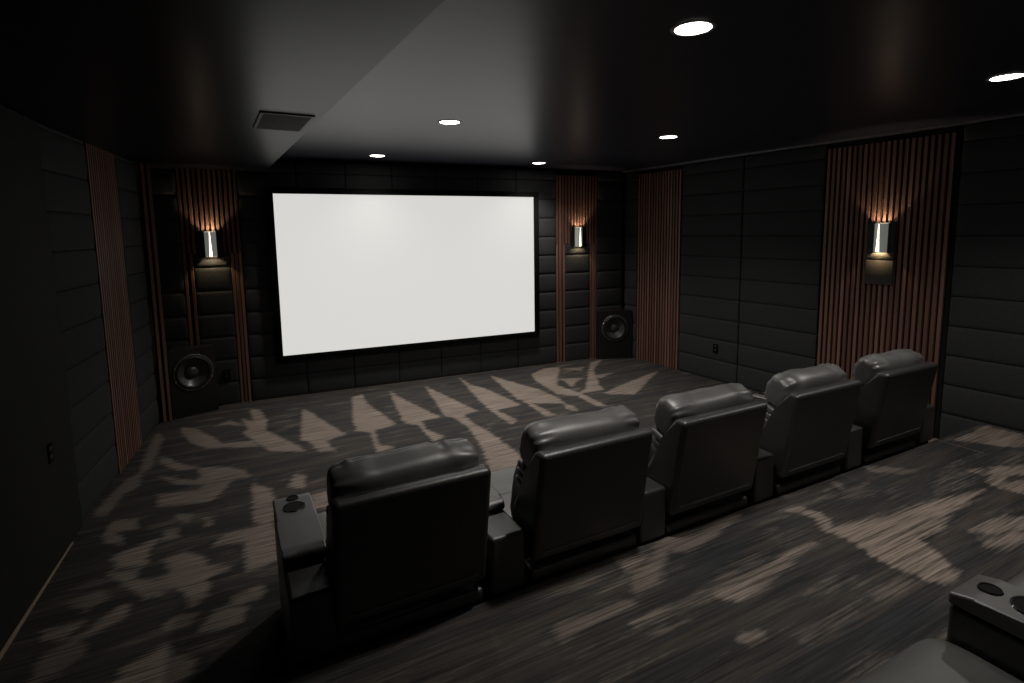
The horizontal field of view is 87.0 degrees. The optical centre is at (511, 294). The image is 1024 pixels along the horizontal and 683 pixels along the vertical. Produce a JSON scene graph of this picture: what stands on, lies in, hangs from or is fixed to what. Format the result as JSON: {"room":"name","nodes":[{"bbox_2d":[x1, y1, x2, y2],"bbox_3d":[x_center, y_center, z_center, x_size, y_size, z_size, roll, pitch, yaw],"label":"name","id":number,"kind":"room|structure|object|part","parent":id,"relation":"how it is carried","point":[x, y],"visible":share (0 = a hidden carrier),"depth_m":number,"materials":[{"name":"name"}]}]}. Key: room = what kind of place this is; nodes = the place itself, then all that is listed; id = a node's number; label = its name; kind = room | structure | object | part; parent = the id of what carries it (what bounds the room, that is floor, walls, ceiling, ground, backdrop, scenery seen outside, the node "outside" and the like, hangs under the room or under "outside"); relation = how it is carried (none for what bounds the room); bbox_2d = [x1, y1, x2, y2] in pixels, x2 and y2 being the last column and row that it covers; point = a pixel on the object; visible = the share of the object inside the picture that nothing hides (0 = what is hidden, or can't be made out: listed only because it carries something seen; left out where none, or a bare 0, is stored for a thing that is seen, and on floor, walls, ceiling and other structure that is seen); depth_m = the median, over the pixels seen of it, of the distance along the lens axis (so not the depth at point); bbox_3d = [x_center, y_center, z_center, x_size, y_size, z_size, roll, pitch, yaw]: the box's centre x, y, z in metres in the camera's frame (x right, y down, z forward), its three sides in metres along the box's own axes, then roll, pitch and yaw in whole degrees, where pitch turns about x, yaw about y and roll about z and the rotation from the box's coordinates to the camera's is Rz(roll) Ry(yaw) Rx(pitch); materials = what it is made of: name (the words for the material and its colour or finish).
{"room":"home theater","nodes":[
{"label":"home theater","id":0,"kind":"room"},
{"bbox_2d":[0,104,160,651],"bbox_3d":[-2.230,0.365,1.858,0.600,3.040,8.760,-3,7,-21],"label":"wall","id":1,"kind":"structure","parent":0,"point":[54,386],"depth_m":3.35,"materials":[{"name":"fabric"}]},
{"bbox_2d":[0,542,72,659],"bbox_3d":[-2.389,1.692,2.523,0.024,0.012,2.079,-4,7,-24],"label":"baseboard","id":2,"kind":"structure","parent":1,"relation":"attached to","point":[27,613],"depth_m":2.82,"materials":[{"name":"wood"}]},
{"bbox_3d":[-1.702,0.562,0.700,0.447,2.666,6.170,-3,7,-21],"label":"flat panel","id":3,"kind":"part","parent":1,"relation":"part of","materials":[{"name":"paint"}]},
{"bbox_2d":[46,442,53,463],"bbox_3d":[-2.762,0.945,3.229,0.011,0.116,0.072,-4,7,-24],"label":"wall socket","id":4,"kind":"object","parent":1,"relation":"attached to","point":[49,446],"visible":1,"depth_m":3.22,"materials":[{"name":"black plastic"}]},
{"bbox_3d":[-3.134,0.141,3.896,0.057,2.788,0.812,-3,7,-21],"label":"padded panel","id":5,"kind":"part","parent":1,"relation":"part of","materials":[{"name":"fabric"}]},
{"bbox_2d":[82,143,142,473],"bbox_3d":[-3.404,0.086,4.604,0.055,2.740,0.665,-3,7,-21],"label":"panel","id":6,"kind":"object","parent":1,"relation":"attached to","point":[101,179],"visible":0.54,"depth_m":4.57,"materials":[{"name":"brown wood"}]},
{"bbox_3d":[-3.645,-0.010,5.233,0.057,2.788,0.650,-3,7,-21],"label":"padded panel","id":7,"kind":"part","parent":1,"relation":"part of","materials":[{"name":"fabric"}]},
{"bbox_2d":[138,163,172,421],"bbox_3d":[-3.678,-0.025,5.573,0.055,2.740,0.083,5,9,42],"label":"panel","id":8,"kind":"object","parent":1,"relation":"attached to","point":[144,169],"visible":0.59,"depth_m":5.56,"materials":[{"name":"brown wood"}]},
{"bbox_2d":[138,158,624,411],"bbox_3d":[-1.125,-0.277,7.140,6.228,3.040,0.214,-4,7,-24],"label":"wall","id":9,"kind":"structure","parent":0,"point":[270,378],"depth_m":6.67,"materials":[{"name":"fabric"}]},
{"bbox_3d":[-3.774,-0.086,5.888,0.357,2.788,0.057,-4,7,-24],"label":"padded panel","id":10,"kind":"part","parent":9,"relation":"part of","materials":[{"name":"fabric"}]},
{"bbox_2d":[197,231,223,257],"bbox_3d":[-3.330,-0.560,5.964,0.236,0.294,0.070,-4,7,-24],"label":"wall sconce","id":11,"kind":"object","parent":9,"relation":"attached to","point":[210,243],"visible":1,"depth_m":5.96,"materials":[{"name":"silver metal"}]},
{"bbox_2d":[175,168,251,402],"bbox_3d":[-3.342,-0.085,6.083,0.575,2.730,0.055,-4,7,-24],"label":"panel","id":12,"kind":"object","parent":9,"relation":"attached to","point":[207,198],"visible":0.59,"depth_m":6.00,"materials":[{"name":"brown wood"}]},
{"bbox_3d":[-3.344,0.407,6.138,0.362,1.738,0.054,-4,7,-24],"label":"padded panel","id":13,"kind":"part","parent":9,"relation":"part of","materials":[{"name":"fabric"}]},
{"bbox_3d":[-2.794,-0.151,6.321,0.609,2.788,0.057,-4,7,-24],"label":"padded panel","id":14,"kind":"part","parent":9,"relation":"part of","materials":[{"name":"fabric"}]},
{"bbox_3d":[-2.259,-0.187,6.557,0.551,2.788,0.057,-4,7,-24],"label":"padded panel","id":15,"kind":"part","parent":9,"relation":"part of","materials":[{"name":"fabric"}]},
{"bbox_3d":[-1.747,-0.221,6.784,0.560,2.788,0.057,-4,7,-24],"label":"padded panel","id":16,"kind":"part","parent":9,"relation":"part of","materials":[{"name":"fabric"}]},
{"bbox_2d":[265,187,539,361],"bbox_3d":[-1.208,-0.326,6.949,3.466,2.025,0.050,-4,7,-24],"label":"projection screen","id":17,"kind":"object","parent":9,"relation":"attached to","point":[354,271],"visible":1,"depth_m":6.84,"materials":[{"name":"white fabric"}]},
{"bbox_2d":[222,358,593,405],"bbox_3d":[-1.044,1.119,7.217,5.009,0.008,0.012,-4,7,-24],"label":"baseboard","id":18,"kind":"structure","parent":9,"relation":"attached to","point":[591,358],"depth_m":7.00,"materials":[{"name":"wood"}]},
{"bbox_3d":[-1.230,-0.255,7.012,0.560,2.788,0.057,-4,7,-24],"label":"padded panel","id":19,"kind":"part","parent":9,"relation":"part of","materials":[{"name":"fabric"}]},
{"bbox_3d":[-0.713,-0.289,7.241,0.560,2.788,0.057,-4,7,-24],"label":"padded panel","id":20,"kind":"part","parent":9,"relation":"part of","materials":[{"name":"fabric"}]},
{"bbox_3d":[-0.197,-0.324,7.469,0.560,2.788,0.057,-4,7,-24],"label":"padded panel","id":21,"kind":"part","parent":9,"relation":"part of","materials":[{"name":"fabric"}]},
{"bbox_3d":[0.346,-0.360,7.709,0.617,2.788,0.057,-4,7,-24],"label":"padded panel","id":22,"kind":"part","parent":9,"relation":"part of","materials":[{"name":"fabric"}]},
{"bbox_2d":[555,175,596,362],"bbox_3d":[0.945,-0.370,7.979,0.680,2.730,0.055,-4,7,-24],"label":"panel","id":23,"kind":"object","parent":9,"relation":"attached to","point":[576,196],"visible":0.93,"depth_m":7.89,"materials":[{"name":"brown wood"}]},
{"bbox_3d":[0.966,0.121,8.043,0.417,1.738,0.054,-4,7,-24],"label":"padded panel","id":24,"kind":"part","parent":9,"relation":"part of","materials":[{"name":"fabric"}]},
{"bbox_2d":[571,227,584,246],"bbox_3d":[0.979,-0.846,7.870,0.236,0.294,0.070,-4,7,-24],"label":"wall sconce","id":25,"kind":"object","parent":9,"relation":"attached to","point":[577,233],"visible":1,"depth_m":7.86,"materials":[{"name":"silver metal"}]},
{"bbox_3d":[1.473,-0.435,8.208,0.462,2.788,0.057,-4,7,-24],"label":"padded panel","id":26,"kind":"part","parent":9,"relation":"part of","materials":[{"name":"fabric"}]},
{"bbox_2d":[0,357,937,682],"bbox_3d":[-0.225,1.407,5.234,7.700,0.120,4.941,-4,8,-27],"label":"floor","id":27,"kind":"structure","parent":0,"point":[171,575],"depth_m":3.90,"materials":[{"name":"carpet"}]},
{"bbox_2d":[168,344,218,419],"bbox_3d":[-3.492,0.939,5.940,0.424,0.735,0.298,-4,8,-27],"label":"subwoofer","id":28,"kind":"object","parent":27,"relation":"on","point":[192,368],"visible":1,"depth_m":5.88,"materials":[{"name":"black plastic"}]},
{"bbox_2d":[272,438,490,671],"bbox_3d":[-0.663,1.128,2.583,0.824,1.011,0.969,-4,8,-27],"label":"recliner","id":29,"kind":"object","parent":27,"relation":"on","point":[399,544],"visible":1,"depth_m":2.21,"materials":[{"name":"black leather"}]},
{"bbox_3d":[-0.961,1.386,2.496,0.178,0.526,0.820,-4,8,-27],"label":"armrest","id":30,"kind":"part","parent":29,"relation":"part of","materials":[{"name":"black leather"}]},
{"bbox_3d":[-0.671,1.259,2.796,0.640,0.172,0.608,-4,8,-27],"label":"seat","id":31,"kind":"part","parent":29,"relation":"part of","materials":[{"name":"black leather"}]},
{"bbox_3d":[-0.444,1.024,2.322,0.660,0.570,0.327,-4,8,-27],"label":"backrest","id":32,"kind":"part","parent":29,"relation":"part of","materials":[{"name":"black leather"}]},
{"bbox_2d":[478,405,652,603],"bbox_3d":[0.116,1.070,2.985,0.866,1.010,0.969,-4,8,-27],"label":"recliner","id":33,"kind":"object","parent":27,"relation":"on","point":[573,500],"visible":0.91,"depth_m":2.60,"materials":[{"name":"black leather"}]},
{"bbox_3d":[-0.200,1.329,2.888,0.178,0.526,0.820,-4,8,-27],"label":"armrest","id":34,"kind":"part","parent":33,"relation":"part of","materials":[{"name":"black leather"}]},
{"bbox_3d":[0.128,1.199,3.207,0.640,0.170,0.606,-4,8,-27],"label":"seat","id":35,"kind":"part","parent":33,"relation":"part of","materials":[{"name":"black leather"}]},
{"bbox_2d":[510,463,519,517],"bbox_3d":[0.295,0.998,2.854,0.600,0.388,0.223,-4,8,-27],"label":"lumbar cushion","id":36,"kind":"object","parent":33,"relation":"on","point":[515,488],"depth_m":2.74,"materials":[{"name":"black leather"}]},
{"bbox_3d":[0.354,0.964,2.734,0.660,0.570,0.327,-4,8,-27],"label":"backrest","id":37,"kind":"part","parent":33,"relation":"part of","materials":[{"name":"black leather"}]},
{"bbox_2d":[597,309,631,358],"bbox_3d":[1.544,0.593,8.260,0.525,0.735,0.222,-1,7,-5],"label":"subwoofer","id":38,"kind":"object","parent":27,"relation":"on","point":[614,326],"visible":1,"depth_m":8.18,"materials":[{"name":"black plastic"}]},
{"bbox_2d":[261,423,1023,682],"bbox_3d":[1.794,1.647,1.353,7.700,0.260,3.805,-4,8,-27],"label":"platform","id":39,"kind":"object","parent":27,"relation":"on","point":[830,580],"visible":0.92,"depth_m":2.51,"materials":[{"name":"carpet"}]},
{"bbox_2d":[855,575,1023,682],"bbox_3d":[1.212,1.017,1.084,1.069,1.011,0.969,-4,8,-27],"label":"recliner","id":40,"kind":"object","parent":39,"relation":"on","point":[984,643],"visible":1,"depth_m":1.54,"materials":[{"name":"black leather"}]},
{"bbox_3d":[1.146,1.152,1.269,0.640,0.170,0.606,-4,8,-27],"label":"seat","id":41,"kind":"part","parent":40,"relation":"part of","materials":[{"name":"black leather"}]},
{"bbox_3d":[1.591,1.225,1.346,0.180,0.526,0.820,-4,8,-27],"label":"armrest","id":42,"kind":"part","parent":40,"relation":"part of","materials":[{"name":"black leather"}]},
{"bbox_2d":[939,440,983,453],"bbox_3d":[3.438,1.166,4.144,0.008,0.013,0.301,-4,8,-27],"label":"trim","id":43,"kind":"structure","parent":39,"relation":"attached to","point":[939,440],"depth_m":4.14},
{"bbox_2d":[1007,571,1023,588],"bbox_3d":[2.093,0.951,1.538,0.852,1.012,0.969,-4,8,-27],"label":"recliner","id":44,"kind":"object","parent":39,"relation":"on","point":[1018,580],"visible":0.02,"depth_m":1.88,"materials":[{"name":"black leather"}]},
{"bbox_2d":[630,383,766,548],"bbox_3d":[0.888,1.013,3.383,0.846,1.007,0.969,-4,8,-27],"label":"recliner","id":45,"kind":"object","parent":27,"relation":"on","point":[705,446],"visible":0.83,"depth_m":2.99,"materials":[{"name":"black leather"}]},
{"bbox_3d":[0.581,1.271,3.291,0.178,0.526,0.820,-4,8,-27],"label":"armrest","id":46,"kind":"part","parent":45,"relation":"part of","materials":[{"name":"black leather"}]},
{"bbox_2d":[649,430,654,462],"bbox_3d":[1.058,0.939,3.247,0.600,0.388,0.224,-4,8,-27],"label":"lumbar cushion","id":47,"kind":"object","parent":45,"relation":"on","point":[652,453],"depth_m":3.06,"materials":[{"name":"black leather"}]},
{"bbox_3d":[1.117,0.906,3.127,0.660,0.570,0.327,-4,8,-27],"label":"backrest","id":48,"kind":"part","parent":45,"relation":"part of","materials":[{"name":"black leather"}]},
{"bbox_2d":[740,363,861,509],"bbox_3d":[1.690,0.951,3.797,0.876,1.012,0.969,-4,8,-27],"label":"recliner","id":49,"kind":"object","parent":27,"relation":"on","point":[810,414],"visible":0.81,"depth_m":3.40,"materials":[{"name":"black leather"}]},
{"bbox_3d":[1.370,1.211,3.698,0.178,0.526,0.820,-4,8,-27],"label":"armrest","id":50,"kind":"part","parent":49,"relation":"part of","materials":[{"name":"black leather"}]},
{"bbox_3d":[1.933,0.845,3.548,0.660,0.570,0.327,-4,8,-27],"label":"backrest","id":51,"kind":"part","parent":49,"relation":"part of","materials":[{"name":"black leather"}]},
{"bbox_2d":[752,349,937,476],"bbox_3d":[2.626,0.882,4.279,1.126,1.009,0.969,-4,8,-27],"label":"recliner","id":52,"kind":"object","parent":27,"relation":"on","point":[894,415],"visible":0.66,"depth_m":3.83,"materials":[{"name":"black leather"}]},
{"bbox_3d":[2.195,1.149,4.123,0.178,0.526,0.820,-4,8,-27],"label":"armrest","id":53,"kind":"part","parent":52,"relation":"part of","materials":[{"name":"black leather"}]},
{"bbox_3d":[2.766,0.783,3.978,0.660,0.570,0.327,-4,8,-27],"label":"backrest","id":54,"kind":"part","parent":52,"relation":"part of","materials":[{"name":"black leather"}]},
{"bbox_3d":[3.037,1.086,4.557,0.165,0.526,0.820,-4,8,-27],"label":"armrest","id":55,"kind":"part","parent":52,"relation":"part of","materials":[{"name":"black leather"}]},
{"bbox_2d":[280,0,1023,171],"bbox_3d":[0.558,-1.315,3.209,8.300,0.100,9.000,-4,8,-27],"label":"ceiling","id":56,"kind":"structure","parent":0,"point":[595,85],"depth_m":3.19,"materials":[{"name":"paint"}]},
{"bbox_2d":[0,0,443,170],"bbox_3d":[-1.680,-1.014,2.001,2.613,0.149,8.678,-4,8,-27],"label":"soffit","id":57,"kind":"structure","parent":56,"relation":"attached to","point":[184,84],"depth_m":2.31,"materials":[{"name":"paint"}]},
{"bbox_2d":[253,111,314,131],"bbox_3d":[-1.478,-1.111,3.481,0.310,0.012,0.540,-5,8,-29],"label":"air vent","id":58,"kind":"object","parent":57,"relation":"attached to","point":[265,120],"visible":1,"depth_m":3.43,"materials":[{"name":"metal"}]},
{"bbox_2d":[368,154,385,156],"bbox_3d":[-1.529,-1.577,6.125,0.192,0.006,0.192,-4,8,-27],"label":"recessed light","id":59,"kind":"object","parent":56,"relation":"in","point":[374,155],"visible":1,"depth_m":6.10,"materials":[{"name":"white"}]},
{"bbox_2d":[438,120,461,124],"bbox_3d":[-0.497,-1.376,4.306,0.192,0.006,0.192,-4,8,-27],"label":"recessed light","id":60,"kind":"object","parent":56,"relation":"in","point":[445,122],"visible":1,"depth_m":4.31,"materials":[{"name":"white"}]},
{"bbox_2d":[658,135,678,138],"bbox_3d":[1.492,-1.505,5.152,0.192,0.006,0.192,-4,8,-27],"label":"recessed light","id":61,"kind":"object","parent":56,"relation":"in","point":[667,136],"visible":1,"depth_m":5.16,"materials":[{"name":"white"}]},
{"bbox_2d":[670,20,716,36],"bbox_3d":[0.792,-1.164,2.362,0.192,0.006,0.192,-4,8,-27],"label":"recessed light","id":62,"kind":"object","parent":56,"relation":"in","point":[693,27],"visible":1,"depth_m":2.36,"materials":[{"name":"white"}]},
{"bbox_2d":[986,72,1023,81],"bbox_3d":[2.947,-1.295,3.215,0.192,0.006,0.192,-4,8,-27],"label":"recessed light","id":63,"kind":"object","parent":56,"relation":"in","point":[1010,76],"visible":1,"depth_m":3.21,"materials":[{"name":"white"}]},
{"bbox_2d":[623,117,1023,438],"bbox_3d":[3.822,-0.093,5.002,0.211,3.040,8.718,-5,8,-31],"label":"wall","id":64,"kind":"structure","parent":0,"point":[753,225],"depth_m":5.87,"materials":[{"name":"fabric"}]},
{"bbox_3d":[1.810,-0.434,8.162,0.057,2.788,0.257,-5,8,-31],"label":"padded panel","id":65,"kind":"part","parent":64,"relation":"part of","materials":[{"name":"fabric"}]},
{"bbox_2d":[636,169,683,369],"bbox_3d":[2.093,-0.358,7.701,0.055,2.740,0.792,-5,8,-31],"label":"panel","id":66,"kind":"object","parent":64,"relation":"attached to","point":[660,193],"visible":1,"depth_m":7.66,"materials":[{"name":"brown wood"}]},
{"bbox_3d":[2.546,-0.301,6.952,0.057,2.788,0.918,-5,8,-31],"label":"padded panel","id":67,"kind":"part","parent":64,"relation":"part of","materials":[{"name":"fabric"}]},
{"bbox_2d":[713,343,717,352],"bbox_3d":[2.607,0.684,6.921,0.011,0.116,0.072,-5,8,-31],"label":"wall socket","id":68,"kind":"object","parent":64,"relation":"attached to","point":[715,346],"visible":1,"depth_m":6.91,"materials":[{"name":"black plastic"}]},
{"bbox_3d":[3.036,-0.212,6.147,0.057,2.788,0.948,-5,8,-31],"label":"padded panel","id":69,"kind":"part","parent":64,"relation":"part of","materials":[{"name":"fabric"}]},
{"bbox_2d":[622,113,1023,172],"bbox_3d":[3.835,-1.466,4.628,0.060,0.020,8.317,-5,8,-31],"label":"trim","id":70,"kind":"structure","parent":64,"relation":"attached to","point":[1019,114],"depth_m":5.33,"materials":[{"name":"paint"}]},
{"bbox_2d":[817,132,958,438],"bbox_3d":[3.575,-0.090,5.268,0.055,2.740,1.082,-5,8,-31],"label":"panel","id":71,"kind":"object","parent":64,"relation":"attached to","point":[909,183],"visible":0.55,"depth_m":5.14,"materials":[{"name":"brown wood"}]},
{"bbox_2d":[865,253,893,284],"bbox_3d":[3.547,-0.253,5.217,0.016,0.305,0.244,-5,8,-31],"label":"wall plate","id":72,"kind":"object","parent":71,"relation":"attached to","point":[879,271],"visible":1,"depth_m":5.21,"materials":[{"name":"metal"}]},
{"bbox_2d":[867,222,895,252],"bbox_3d":[3.520,-0.546,5.168,0.070,0.294,0.236,-5,8,-31],"label":"wall sconce","id":73,"kind":"object","parent":71,"relation":"attached to","point":[881,235],"visible":1,"depth_m":5.14,"materials":[{"name":"silver metal"}]},
{"bbox_3d":[4.136,-0.013,4.340,0.057,2.788,0.988,-5,8,-31],"label":"padded panel","id":74,"kind":"part","parent":64,"relation":"part of","materials":[{"name":"fabric"}]}
]}

